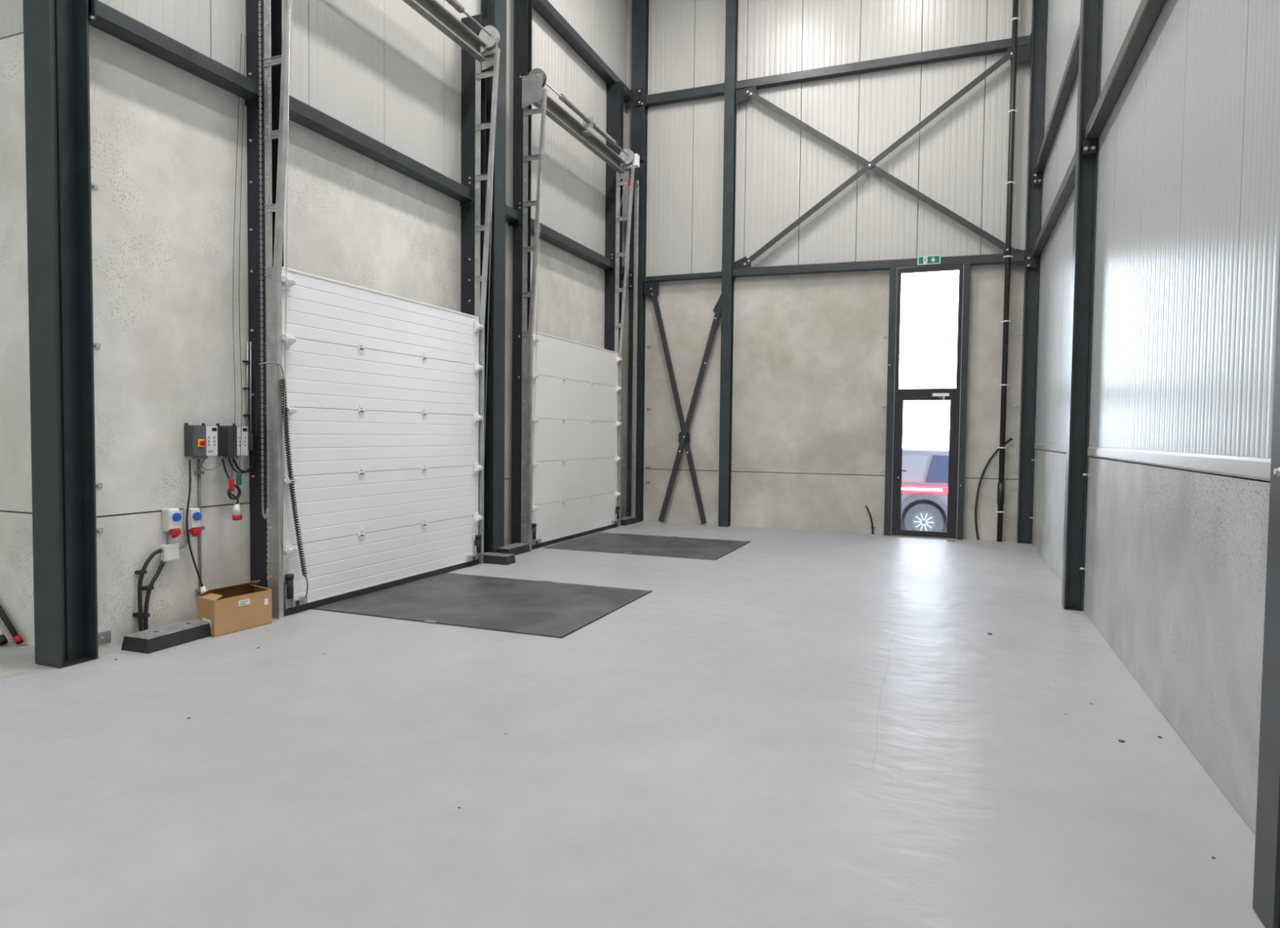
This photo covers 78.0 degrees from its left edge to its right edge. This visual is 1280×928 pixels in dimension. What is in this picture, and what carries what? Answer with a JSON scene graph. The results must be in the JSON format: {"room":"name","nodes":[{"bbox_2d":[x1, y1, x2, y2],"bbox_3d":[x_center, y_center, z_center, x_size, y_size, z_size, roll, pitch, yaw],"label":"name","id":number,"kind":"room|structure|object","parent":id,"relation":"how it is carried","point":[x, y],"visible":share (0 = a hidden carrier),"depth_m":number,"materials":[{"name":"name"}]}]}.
{"room":"distribution center","nodes":[
{"label":"distribution center","id":0,"kind":"room"},
{"bbox_2d":[0,0,97,645],"bbox_3d":[-7.826,-3.859,7.111,8.660,10.200,0.301,1,2,21],"label":"wall","id":1,"kind":"structure","parent":0,"point":[16,557],"depth_m":5.77,"materials":[{"name":"concrete"}]},
{"bbox_2d":[88,0,627,652],"bbox_3d":[-2.142,-3.911,10.129,0.301,10.200,10.070,1,2,21],"label":"wall","id":2,"kind":"structure","parent":0,"point":[164,155],"depth_m":6.63,"materials":[{"name":"concrete"}]},
{"bbox_2d":[91,183,97,190],"bbox_3d":[-3.817,-1.943,5.527,0.030,0.036,0.070,1,2,21],"label":"wall anchor","id":3,"kind":"object","parent":2,"relation":"attached to","point":[94,186],"visible":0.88,"depth_m":5.54,"materials":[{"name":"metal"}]},
{"bbox_2d":[93,342,100,348],"bbox_3d":[-3.829,-0.834,5.570,0.030,0.036,0.070,1,2,21],"label":"wall anchor","id":4,"kind":"object","parent":2,"relation":"attached to","point":[95,345],"visible":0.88,"depth_m":5.57,"materials":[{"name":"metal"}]},
{"bbox_2d":[95,483,102,488],"bbox_3d":[-3.840,0.155,5.607,0.030,0.036,0.070,1,2,21],"label":"wall anchor","id":5,"kind":"object","parent":2,"relation":"attached to","point":[97,485],"visible":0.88,"depth_m":5.61,"materials":[{"name":"metal"}]},
{"bbox_2d":[96,528,102,533],"bbox_3d":[-3.844,0.475,5.619,0.030,0.036,0.070,1,2,21],"label":"wall anchor","id":6,"kind":"object","parent":2,"relation":"attached to","point":[98,530],"visible":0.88,"depth_m":5.62,"materials":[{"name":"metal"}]},
{"bbox_2d":[97,630,111,645],"bbox_3d":[-3.845,1.249,5.667,0.030,0.090,0.120,1,2,21],"label":"wall anchor","id":7,"kind":"object","parent":2,"relation":"attached to","point":[104,637],"visible":0.82,"depth_m":5.68,"materials":[{"name":"metal"}]},
{"bbox_2d":[158,542,178,563],"bbox_3d":[-3.643,0.695,6.102,0.062,0.152,0.159,1,2,21],"label":"junction box","id":8,"kind":"object","parent":2,"relation":"attached to","point":[170,552],"visible":1,"depth_m":6.08,"materials":[{"name":"white plastic"}]},
{"bbox_2d":[132,548,161,631],"bbox_3d":[-3.705,0.992,5.961,0.063,0.686,0.208,1,2,21],"label":"corrugated hose","id":9,"kind":"object","parent":8,"relation":"attached to","point":[140,614],"visible":0.91,"depth_m":5.88,"materials":[{"name":"black plastic"}]},
{"bbox_2d":[161,507,182,537],"bbox_3d":[-3.554,0.446,6.077,0.211,0.225,0.095,1,2,21],"label":"power socket","id":10,"kind":"object","parent":2,"relation":"attached to","point":[171,517],"visible":1,"depth_m":6.03,"materials":[{"name":"white plastic"}]},
{"bbox_2d":[165,533,168,544],"bbox_3d":[-3.643,0.574,6.096,0.016,0.091,0.018,1,2,-1],"label":"cable","id":11,"kind":"object","parent":10,"relation":"attached to","point":[166,535],"visible":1,"depth_m":6.09,"materials":[{"name":"grey plastic"}]},
{"bbox_2d":[168,528,181,537],"bbox_3d":[-3.596,0.534,6.107,0.074,0.075,0.068,1,2,21],"label":"socket","id":12,"kind":"object","parent":10,"relation":"attached to","point":[174,533],"depth_m":6.09,"materials":[{"name":"plastic"}]},
{"bbox_2d":[183,507,201,537],"bbox_3d":[-3.499,0.456,6.249,0.188,0.227,0.082,1,2,21],"label":"power socket","id":13,"kind":"object","parent":2,"relation":"attached to","point":[194,516],"visible":0.98,"depth_m":6.21,"materials":[{"name":"white plastic"}]},
{"bbox_2d":[178,529,189,549],"bbox_3d":[-3.593,0.597,6.223,0.020,0.144,0.103,1,2,21],"label":"cable","id":14,"kind":"object","parent":13,"relation":"attached to","point":[186,542],"visible":0.68,"depth_m":6.24,"materials":[{"name":"grey plastic"}]},
{"bbox_2d":[189,528,200,537],"bbox_3d":[-3.532,0.539,6.270,0.074,0.075,0.068,1,2,21],"label":"socket","id":15,"kind":"object","parent":13,"relation":"attached to","point":[193,531],"depth_m":6.25,"materials":[{"name":"plastic"}]},
{"bbox_2d":[194,457,204,595],"bbox_3d":[-3.546,0.609,6.382,0.034,1.322,0.078,1,2,21],"label":"conduit","id":16,"kind":"object","parent":2,"relation":"attached to","point":[198,472],"visible":0.8,"depth_m":6.37,"materials":[{"name":"grey plastic"}]},
{"bbox_2d":[183,422,217,458],"bbox_3d":[-3.478,-0.183,6.296,0.183,0.285,0.192,1,2,21],"label":"control box","id":17,"kind":"object","parent":2,"relation":"attached to","point":[202,441],"visible":1,"depth_m":6.24,"materials":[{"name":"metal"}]},
{"bbox_2d":[186,459,207,594],"bbox_3d":[-3.504,0.513,6.240,0.094,1.098,0.173,2,3,40],"label":"cable","id":18,"kind":"object","parent":17,"relation":"hanging from","point":[202,588],"visible":0.98,"depth_m":6.20,"materials":[{"name":"black rubber"}]},
{"bbox_2d":[197,439,205,447],"bbox_3d":[-3.434,-0.164,6.214,0.042,0.060,0.058,1,2,21],"label":"switch","id":19,"kind":"object","parent":17,"relation":"attached to","point":[201,442],"depth_m":6.20,"materials":[{"name":"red plastic"}]},
{"bbox_2d":[216,423,248,458],"bbox_3d":[-3.387,-0.190,6.575,0.148,0.290,0.197,1,2,21],"label":"control box","id":20,"kind":"object","parent":2,"relation":"attached to","point":[226,436],"visible":0.94,"depth_m":6.50,"materials":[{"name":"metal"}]},
{"bbox_2d":[197,459,222,470],"bbox_3d":[-3.492,0.004,6.433,0.018,0.095,0.226,1,2,21],"label":"cable","id":21,"kind":"object","parent":20,"relation":"attached to","point":[221,460],"visible":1,"depth_m":6.43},
{"bbox_2d":[221,458,242,520],"bbox_3d":[-3.355,0.208,6.517,0.139,0.509,0.125,2,3,40],"label":"cable","id":22,"kind":"object","parent":20,"relation":"hanging from","point":[237,513],"visible":1,"depth_m":6.50,"materials":[{"name":"black rubber"}]},
{"bbox_2d":[227,458,249,473],"bbox_3d":[-3.370,0.016,6.646,0.021,0.136,0.198,2,2,26],"label":"cable","id":23,"kind":"object","parent":20,"relation":"attached to","point":[229,461],"visible":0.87,"depth_m":6.60,"materials":[{"name":"black rubber"}]},
{"bbox_2d":[231,450,256,471],"bbox_3d":[-3.355,-0.019,6.699,0.033,0.187,0.225,2,2,27],"label":"cable","id":24,"kind":"object","parent":20,"relation":"attached to","point":[255,451],"visible":0.94,"depth_m":6.75,"materials":[{"name":"black rubber"}]},
{"bbox_2d":[242,342,253,450],"bbox_3d":[-3.352,-0.579,6.765,0.060,0.930,0.058,1,2,21],"label":"conduit","id":25,"kind":"object","parent":2,"relation":"attached to","point":[250,436],"visible":0.83,"depth_m":6.76,"materials":[{"name":"metal"}]},
{"bbox_2d":[288,94,475,206],"bbox_3d":[-2.642,-3.192,8.195,0.207,0.200,3.029,1,2,21],"label":"steel beam","id":26,"kind":"structure","parent":2,"relation":"attached to","point":[300,113],"depth_m":7.99,"materials":[{"name":"metal"}]},
{"bbox_2d":[530,217,615,272],"bbox_3d":[-1.072,-3.357,12.195,0.207,0.200,3.069,1,2,21],"label":"steel beam","id":27,"kind":"structure","parent":2,"relation":"attached to","point":[545,233],"depth_m":12.20,"materials":[{"name":"metal"}]},
{"bbox_2d":[0,521,1265,927],"bbox_3d":[-5.222,1.502,4.389,15.750,0.250,22.860,1,2,21],"label":"floor","id":28,"kind":"structure","parent":0,"point":[793,728],"depth_m":3.77,"materials":[{"name":"concrete"}]},
{"bbox_2d":[0,627,8,645],"bbox_3d":[-4.814,1.103,5.838,0.465,0.427,0.053,2,2,27],"label":"tool","id":29,"kind":"object","parent":28,"relation":"on","point":[3,641],"visible":1,"depth_m":5.75,"materials":[{"name":"black metal"}]},
{"bbox_2d":[0,604,23,644],"bbox_3d":[-4.740,1.093,5.863,0.500,0.444,0.048,2,2,24],"label":"tool","id":30,"kind":"object","parent":28,"relation":"on","point":[17,638],"visible":1,"depth_m":5.80,"materials":[{"name":"black metal"}]},
{"bbox_2d":[22,0,97,668],"bbox_3d":[-3.868,-3.744,5.223,0.260,10.200,0.250,1,2,21],"label":"steel column","id":31,"kind":"structure","parent":28,"relation":"on","point":[56,32],"depth_m":5.32,"materials":[{"name":"black metal"}]},
{"bbox_2d":[88,0,264,106],"bbox_3d":[-3.504,-3.099,6.000,0.207,0.180,1.429,1,2,21],"label":"steel beam","id":32,"kind":"structure","parent":31,"relation":"attached to","point":[101,16],"depth_m":5.91,"materials":[{"name":"metal"}]},
{"bbox_2d":[228,33,241,492],"bbox_3d":[-3.348,-1.681,6.522,0.053,3.810,0.277,0,2,-8],"label":"pull cord","id":33,"kind":"object","parent":32,"relation":"hanging from","point":[231,482],"visible":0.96,"depth_m":6.56,"materials":[{"name":"black rubber"}]},
{"bbox_2d":[236,35,245,485],"bbox_3d":[-3.324,-1.707,6.574,0.048,3.760,0.247,0,2,-12],"label":"pull cord","id":34,"kind":"object","parent":32,"relation":"hanging from","point":[238,474],"visible":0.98,"depth_m":6.61,"materials":[{"name":"black rubber"}]},
{"bbox_2d":[142,561,164,630],"bbox_3d":[-3.693,1.042,5.997,0.063,0.584,0.197,1,2,21],"label":"corrugated hose","id":35,"kind":"object","parent":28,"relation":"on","point":[148,588],"visible":0.89,"depth_m":5.94,"materials":[{"name":"black plastic"}]},
{"bbox_2d":[120,617,211,653],"bbox_3d":[-3.519,1.283,5.954,0.269,0.107,0.618,1,2,19],"label":"block","id":36,"kind":"object","parent":28,"relation":"on","point":[167,636],"visible":0.88,"depth_m":5.82,"materials":[{"name":"black rubber"}]},
{"bbox_2d":[197,580,271,637],"bbox_3d":[-3.269,1.153,6.392,0.279,0.340,0.568,2,2,25],"label":"cardboard box","id":37,"kind":"object","parent":28,"relation":"on","point":[231,609],"visible":0.92,"depth_m":6.29,"materials":[{"name":"cardboard"}]},
{"bbox_2d":[245,0,283,587],"bbox_3d":[-3.184,-3.792,6.687,0.265,10.200,0.144,1,2,21],"label":"post","id":38,"kind":"object","parent":28,"relation":"on","point":[258,524],"visible":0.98,"depth_m":6.74,"materials":[{"name":"metal"}]},
{"bbox_2d":[461,14,486,315],"bbox_3d":[-2.050,-2.092,9.695,0.265,6.600,0.144,1,2,21],"label":"post","id":39,"kind":"object","parent":28,"relation":"on","point":[468,61],"visible":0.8,"depth_m":9.61,"materials":[{"name":"metal"}]},
{"bbox_2d":[262,0,500,618],"bbox_3d":[-2.418,-1.933,8.052,0.344,6.399,3.280,1,2,21],"label":"door frame","id":40,"kind":"structure","parent":39,"relation":"attached to","point":[483,47],"depth_m":6.71,"materials":[{"name":"metal"}]},
{"bbox_2d":[257,0,271,582],"bbox_3d":[-3.076,-2.010,6.511,0.140,6.025,0.088,1,2,21],"label":"chain hoist","id":41,"kind":"object","parent":40,"relation":"hanging from","point":[264,516],"visible":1,"depth_m":6.54,"materials":[{"name":"grey metal"}]},
{"bbox_2d":[258,362,307,600],"bbox_3d":[-3.010,0.180,6.730,0.074,2.063,0.464,2,2,26],"label":"cable","id":42,"kind":"object","parent":40,"relation":"attached to","point":[295,512],"visible":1,"depth_m":6.75,"materials":[{"name":"black rubber"}]},
{"bbox_2d":[281,266,483,616],"bbox_3d":[-2.486,-0.231,8.126,0.126,2.990,3.052,1,2,21],"label":"door","id":43,"kind":"structure","parent":40,"relation":"attached to","point":[382,388],"depth_m":7.82,"materials":[{"name":"metal"}]},
{"bbox_2d":[295,600,299,605],"bbox_3d":[-2.995,1.211,6.899,0.037,0.040,0.035,1,2,21],"label":"switch","id":44,"kind":"object","parent":43,"relation":"attached to","point":[297,602],"depth_m":6.89,"materials":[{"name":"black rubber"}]},
{"bbox_2d":[311,573,653,638],"bbox_3d":[-1.412,1.292,7.573,2.528,0.013,2.050,1,2,21],"label":"dock leveller","id":45,"kind":"object","parent":28,"relation":"on","point":[544,608],"visible":1,"depth_m":7.35,"materials":[{"name":"black metal"}]},
{"bbox_2d":[480,0,506,552],"bbox_3d":[-1.874,-3.907,10.100,0.210,10.200,0.270,1,2,21],"label":"steel column","id":46,"kind":"structure","parent":28,"relation":"on","point":[495,11],"depth_m":10.15,"materials":[{"name":"grey metal"}]},
{"bbox_2d":[485,195,493,211],"bbox_3d":[-1.986,-3.274,9.866,0.207,0.190,0.275,1,2,21],"label":"steel beam","id":47,"kind":"structure","parent":46,"relation":"attached to","point":[492,209],"depth_m":9.95,"materials":[{"name":"grey metal"}]},
{"bbox_2d":[505,201,522,226],"bbox_3d":[-1.757,-3.303,10.448,0.207,0.190,0.444,1,2,21],"label":"steel beam","id":48,"kind":"structure","parent":46,"relation":"attached to","point":[514,217],"depth_m":10.54,"materials":[{"name":"metal"}]},
{"bbox_2d":[532,0,633,103],"bbox_3d":[-1.008,-6.515,12.150,0.207,0.205,4.359,1,2,21],"label":"steel beam","id":49,"kind":"structure","parent":46,"relation":"attached to","point":[544,8],"depth_m":12.21,"materials":[{"name":"metal"}]},
{"bbox_2d":[484,552,515,564],"bbox_3d":[-1.759,1.160,9.714,0.418,0.107,0.208,1,2,21],"label":"block","id":50,"kind":"object","parent":28,"relation":"on","point":[489,557],"visible":0.88,"depth_m":9.62,"materials":[{"name":"grey concrete"}]},
{"bbox_2d":[497,542,530,555],"bbox_3d":[-1.682,1.132,10.457,0.218,0.107,0.558,1,2,21],"label":"block","id":51,"kind":"object","parent":28,"relation":"on","point":[516,548],"visible":0.9,"depth_m":10.39,"materials":[{"name":"grey concrete"}]},
{"bbox_2d":[511,0,532,544],"bbox_3d":[-1.594,-3.925,10.664,0.210,10.200,0.134,1,2,21],"label":"post","id":52,"kind":"object","parent":28,"relation":"on","point":[522,9],"visible":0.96,"depth_m":10.67,"materials":[{"name":"metal"}]},
{"bbox_2d":[520,68,635,551],"bbox_3d":[-0.851,-2.068,12.044,0.344,6.399,3.280,1,2,21],"label":"door frame","id":53,"kind":"structure","parent":52,"relation":"attached to","point":[533,93],"depth_m":10.70,"materials":[{"name":"metal"}]},
{"bbox_2d":[531,330,622,550],"bbox_3d":[-0.920,-0.365,12.117,0.126,2.990,3.052,1,2,21],"label":"door","id":54,"kind":"structure","parent":53,"relation":"attached to","point":[575,459],"depth_m":11.94,"materials":[{"name":"metal"}]},
{"bbox_2d":[615,153,645,256],"bbox_3d":[-0.127,-4.401,13.466,0.233,1.770,0.544,3,3,45],"label":"cable","id":55,"kind":"object","parent":53,"relation":"attached to","point":[639,159],"visible":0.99,"depth_m":13.39,"materials":[{"name":"black rubber"}]},
{"bbox_2d":[604,80,623,351],"bbox_3d":[-0.467,-2.727,13.696,0.265,7.600,0.144,1,2,21],"label":"post","id":56,"kind":"object","parent":28,"relation":"on","point":[615,91],"visible":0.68,"depth_m":13.60,"materials":[{"name":"metal"}]},
{"bbox_2d":[620,516,637,525],"bbox_3d":[-0.230,1.011,14.075,0.188,0.107,0.558,1,2,21],"label":"block","id":57,"kind":"object","parent":28,"relation":"on","point":[626,521],"visible":0.86,"depth_m":13.94,"materials":[{"name":"black rubber"}]},
{"bbox_2d":[625,180,639,518],"bbox_3d":[-0.133,-1.987,13.818,0.193,5.880,0.074,-1,3,-41],"label":"conduit","id":58,"kind":"object","parent":57,"relation":"on","point":[633,429],"visible":1,"depth_m":13.85,"materials":[{"name":"black metal"}]},
{"bbox_2d":[626,0,648,522],"bbox_3d":[-0.035,-4.046,14.293,0.260,10.200,0.165,1,2,21],"label":"steel column","id":59,"kind":"structure","parent":28,"relation":"on","point":[640,8],"depth_m":14.24,"materials":[{"name":"grey metal"}]},
{"bbox_2d":[622,266,631,279],"bbox_3d":[-0.354,-3.419,14.025,0.207,0.200,0.585,1,2,21],"label":"steel beam","id":60,"kind":"structure","parent":59,"relation":"attached to","point":[629,270],"depth_m":14.18,"materials":[{"name":"grey metal"}]},
{"bbox_2d":[626,272,639,288],"bbox_3d":[-0.129,-3.304,14.241,0.220,0.280,0.040,1,2,21],"label":"plate","id":61,"kind":"object","parent":59,"relation":"attached to","point":[630,283],"visible":0.53,"depth_m":14.25,"materials":[{"name":"metal"}]},
{"bbox_2d":[635,87,643,106],"bbox_3d":[-0.013,-6.540,14.087,0.152,0.300,0.040,1,2,21],"label":"plate","id":62,"kind":"object","parent":59,"relation":"attached to","point":[639,91],"visible":1,"depth_m":14.08,"materials":[{"name":"metal"}]},
{"bbox_2d":[643,271,721,283],"bbox_3d":[0.766,-3.309,14.015,1.460,0.145,0.144,1,2,21],"label":"steel beam","id":63,"kind":"structure","parent":59,"relation":"attached to","point":[714,274],"depth_m":13.96,"materials":[{"name":"grey metal"}]},
{"bbox_2d":[644,80,724,108],"bbox_3d":[0.801,-6.481,13.894,1.460,0.215,0.144,1,2,21],"label":"steel beam","id":64,"kind":"structure","parent":59,"relation":"attached to","point":[717,90],"depth_m":13.85,"materials":[{"name":"grey metal"}]},
{"bbox_2d":[542,532,751,559],"bbox_3d":[0.150,1.162,11.448,2.510,0.013,1.950,1,2,21],"label":"dock leveller","id":65,"kind":"object","parent":28,"relation":"on","point":[602,542],"visible":1,"depth_m":11.29,"materials":[{"name":"black metal"}]},
{"bbox_2d":[718,0,738,527],"bbox_3d":[1.534,-4.005,13.673,0.175,10.200,0.175,1,2,21],"label":"steel column","id":66,"kind":"structure","parent":28,"relation":"on","point":[731,6],"depth_m":13.64,"materials":[{"name":"grey metal"}]},
{"bbox_2d":[644,280,721,524],"bbox_3d":[0.746,-1.105,14.039,1.501,4.321,0.092,1,2,21],"label":"brace","id":67,"kind":"object","parent":66,"relation":"attached to","point":[651,288],"visible":1,"depth_m":14.04,"materials":[{"name":"metal"}]},
{"bbox_2d":[735,32,1031,92],"bbox_3d":[3.768,-6.414,12.732,4.545,0.195,0.144,1,2,21],"label":"steel beam","id":68,"kind":"structure","parent":66,"relation":"attached to","point":[998,46],"depth_m":12.64,"materials":[{"name":"grey metal"}]},
{"bbox_2d":[865,504,875,534],"bbox_3d":[3.772,0.907,12.974,0.171,0.486,0.044,1,2,17],"label":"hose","id":69,"kind":"object","parent":28,"relation":"on","point":[866,506],"visible":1,"depth_m":12.96,"materials":[{"name":"black rubber"}]},
{"bbox_2d":[883,267,897,535],"bbox_3d":[4.051,-0.992,12.794,0.112,4.300,0.167,1,2,21],"label":"post","id":70,"kind":"object","parent":28,"relation":"on","point":[893,271],"visible":0.97,"depth_m":12.73,"materials":[{"name":"metal"}]},
{"bbox_2d":[956,262,969,539],"bbox_3d":[5.068,-0.966,12.396,0.091,4.300,0.167,1,2,21],"label":"post","id":71,"kind":"object","parent":28,"relation":"on","point":[966,266],"visible":0.99,"depth_m":12.33,"materials":[{"name":"metal"}]},
{"bbox_2d":[1016,0,1047,543],"bbox_3d":[5.930,-3.890,11.912,0.190,10.200,0.180,1,2,21],"label":"steel column","id":72,"kind":"structure","parent":28,"relation":"on","point":[1039,7],"depth_m":11.94,"materials":[{"name":"grey metal"}]},
{"bbox_2d":[733,44,1031,268],"bbox_3d":[3.729,-4.696,12.739,4.530,3.300,0.088,1,2,21],"label":"brace","id":73,"kind":"object","parent":72,"relation":"attached to","point":[1024,52],"visible":1,"depth_m":12.64,"materials":[{"name":"metal"}]},
{"bbox_2d":[1026,255,1036,267],"bbox_3d":[5.865,-3.033,11.844,0.140,0.170,0.040,1,2,21],"label":"plate","id":74,"kind":"object","parent":72,"relation":"attached to","point":[1031,261],"visible":1,"depth_m":11.84,"materials":[{"name":"metal"}]},
{"bbox_2d":[1032,151,1075,258],"bbox_3d":[5.054,-3.081,9.599,0.107,0.180,4.794,1,2,21],"label":"steel beam","id":75,"kind":"structure","parent":72,"relation":"attached to","point":[1068,184],"depth_m":9.43,"materials":[{"name":"metal"}]},
{"bbox_2d":[1035,23,1079,173],"bbox_3d":[5.067,-4.310,9.552,0.107,0.180,4.794,1,2,21],"label":"steel beam","id":76,"kind":"structure","parent":72,"relation":"attached to","point":[1072,67],"depth_m":9.39,"materials":[{"name":"metal"}]},
{"bbox_2d":[1032,172,1042,185],"bbox_3d":[5.925,-4.250,11.780,0.120,0.170,0.040,1,2,21],"label":"plate","id":77,"kind":"object","parent":76,"relation":"attached to","point":[1037,177],"visible":1,"depth_m":11.78,"materials":[{"name":"metal"}]},
{"bbox_2d":[1061,0,1102,611],"bbox_3d":[4.133,-3.733,7.270,0.155,10.200,0.180,1,2,21],"label":"steel column","id":78,"kind":"structure","parent":28,"relation":"on","point":[1091,11],"depth_m":7.34,"materials":[{"name":"black metal"}]},
{"bbox_2d":[1082,137,1097,155],"bbox_3d":[4.094,-2.890,7.192,0.120,0.140,0.040,1,2,21],"label":"plate","id":79,"kind":"object","parent":78,"relation":"attached to","point":[1090,146],"visible":1,"depth_m":7.19,"materials":[{"name":"metal"}]},
{"bbox_2d":[1084,0,1165,141],"bbox_3d":[3.187,-2.921,4.842,0.107,0.180,5.069,1,2,21],"label":"steel beam","id":80,"kind":"structure","parent":78,"relation":"attached to","point":[1148,11],"depth_m":5.76,"materials":[{"name":"metal"}]},
{"bbox_2d":[1252,251,1279,927],"bbox_3d":[2.196,-3.570,2.394,0.199,10.200,0.182,1,2,21],"label":"steel column","id":81,"kind":"structure","parent":28,"relation":"on","point":[1266,886],"depth_m":2.60,"materials":[{"name":"metal"}]},
{"bbox_2d":[622,0,1032,541],"bbox_3d":[2.979,-3.978,13.367,7.270,10.200,0.302,1,2,21],"label":"wall","id":82,"kind":"structure","parent":0,"point":[811,350],"depth_m":13.23,"materials":[{"name":"concrete"}]},
{"bbox_2d":[732,250,1025,279],"bbox_3d":[3.733,-3.222,12.853,4.545,0.255,0.144,1,2,21],"label":"steel beam","id":83,"kind":"structure","parent":82,"relation":"attached to","point":[992,259],"depth_m":12.83,"materials":[{"name":"grey metal"}]},
{"bbox_2d":[917,254,940,265],"bbox_3d":[4.549,-3.210,12.448,0.340,0.134,0.027,1,2,21],"label":"exit sign","id":84,"kind":"object","parent":83,"relation":"attached to","point":[929,260],"visible":1,"depth_m":12.44,"materials":[{"name":"green plastic"}]},
{"bbox_2d":[890,264,964,539],"bbox_3d":[4.616,-0.983,12.722,0.993,4.300,0.494,1,2,21],"label":"door","id":85,"kind":"structure","parent":82,"relation":"in","point":[953,395],"depth_m":12.53,"materials":[{"name":"paint"}]},
{"bbox_2d":[995,0,1019,542],"bbox_3d":[5.615,-3.900,12.068,0.139,10.200,0.181,1,2,-3],"label":"drain pipe","id":86,"kind":"object","parent":82,"relation":"attached to","point":[1001,485],"visible":1,"depth_m":12.03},
{"bbox_2d":[974,437,1013,539],"bbox_3d":[5.490,0.391,12.292,0.517,1.612,0.066,2,2,27],"label":"hose","id":87,"kind":"object","parent":86,"relation":"attached to","point":[1011,438],"visible":1,"depth_m":12.37,"materials":[{"name":"black rubber"}]},
{"bbox_2d":[1031,0,1279,834],"bbox_3d":[2.043,-3.533,1.390,0.260,10.200,22.900,1,2,21],"label":"wall","id":88,"kind":"structure","parent":0,"point":[1186,260],"depth_m":4.43,"materials":[{"name":"concrete"}]},
{"label":"outside","id":89,"kind":"structure","parent":0,"visible":0},
{"bbox_3d":[15.006,0.748,39.196,90.000,0.100,56.150,1,2,21],"label":"ground","id":90,"kind":"structure","parent":89,"visible":0},
{"bbox_2d":[900,448,948,532],"bbox_3d":[7.018,0.610,15.607,4.278,1.770,1.730,1,2,21],"label":"car","id":91,"kind":"object","parent":90,"relation":"on","point":[924,485],"visible":0.37,"depth_m":15.38,"materials":[{"name":"paint"}]},
{"bbox_2d":[901,485,947,493],"bbox_3d":[5.618,0.497,15.272,1.250,0.120,0.050,1,2,21],"label":"light","id":92,"kind":"object","parent":91,"relation":"on","point":[904,489],"depth_m":15.30,"materials":[{"name":"red plastic"}]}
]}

